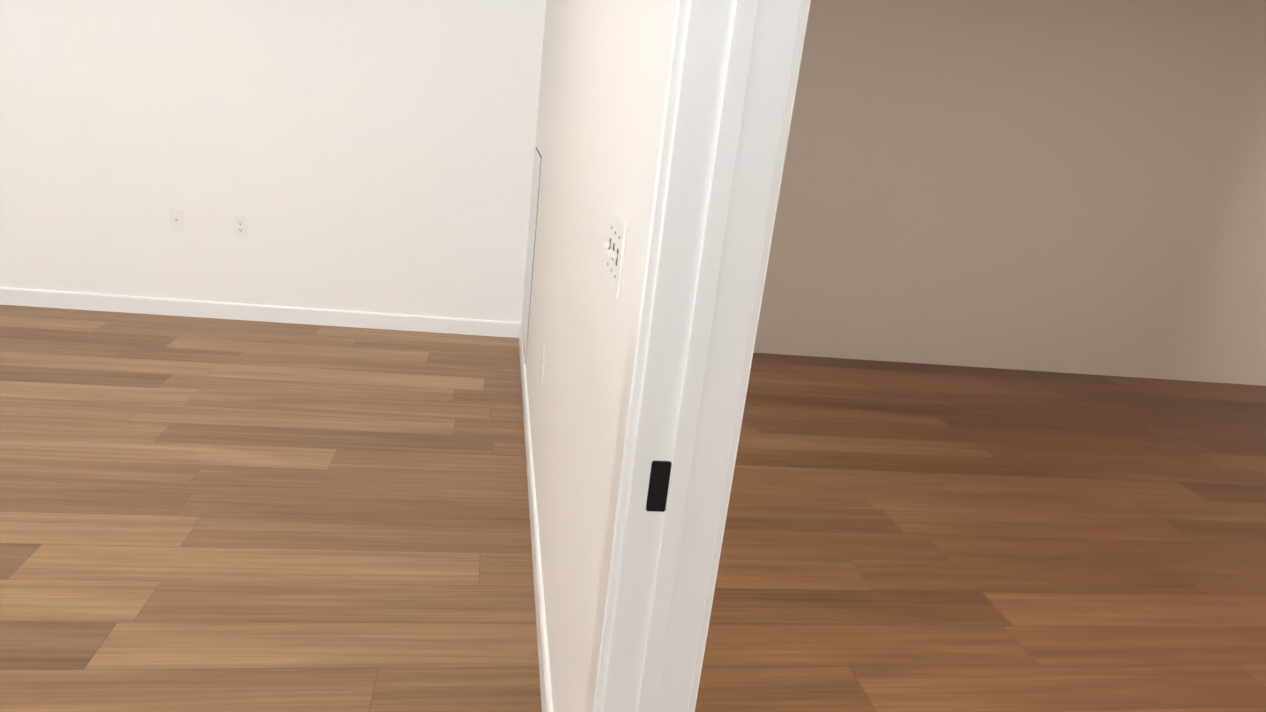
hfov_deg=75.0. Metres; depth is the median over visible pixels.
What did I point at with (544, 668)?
baseboard
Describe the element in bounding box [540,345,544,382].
outlet
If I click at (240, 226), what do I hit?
outlet
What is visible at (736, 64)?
door frame
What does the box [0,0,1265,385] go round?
wall
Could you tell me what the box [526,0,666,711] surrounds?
wall
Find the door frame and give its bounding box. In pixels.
[585,0,810,711]
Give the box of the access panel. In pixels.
[521,147,541,364]
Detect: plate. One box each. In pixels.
[603,208,627,298]
[646,461,671,511]
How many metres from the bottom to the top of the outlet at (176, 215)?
0.115 m
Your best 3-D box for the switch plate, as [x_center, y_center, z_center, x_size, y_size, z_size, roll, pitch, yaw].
[-0.034,-0.165,1.298,0.017,0.115,0.163,4,17,-10]
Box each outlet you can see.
[169,208,184,230]
[233,215,247,237]
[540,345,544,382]
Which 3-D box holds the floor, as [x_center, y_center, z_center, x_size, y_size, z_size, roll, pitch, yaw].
[1.564,1.041,2.092,11.330,0.100,6.620,4,17,-10]
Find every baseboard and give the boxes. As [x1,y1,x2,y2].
[0,287,515,337]
[516,322,552,711]
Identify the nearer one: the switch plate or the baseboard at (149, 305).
the switch plate
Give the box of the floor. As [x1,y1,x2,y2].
[0,305,1265,711]
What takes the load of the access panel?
attached to the wall at (599, 75)
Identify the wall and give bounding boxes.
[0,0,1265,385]
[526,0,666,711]
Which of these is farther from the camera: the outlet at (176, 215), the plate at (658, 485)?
the outlet at (176, 215)

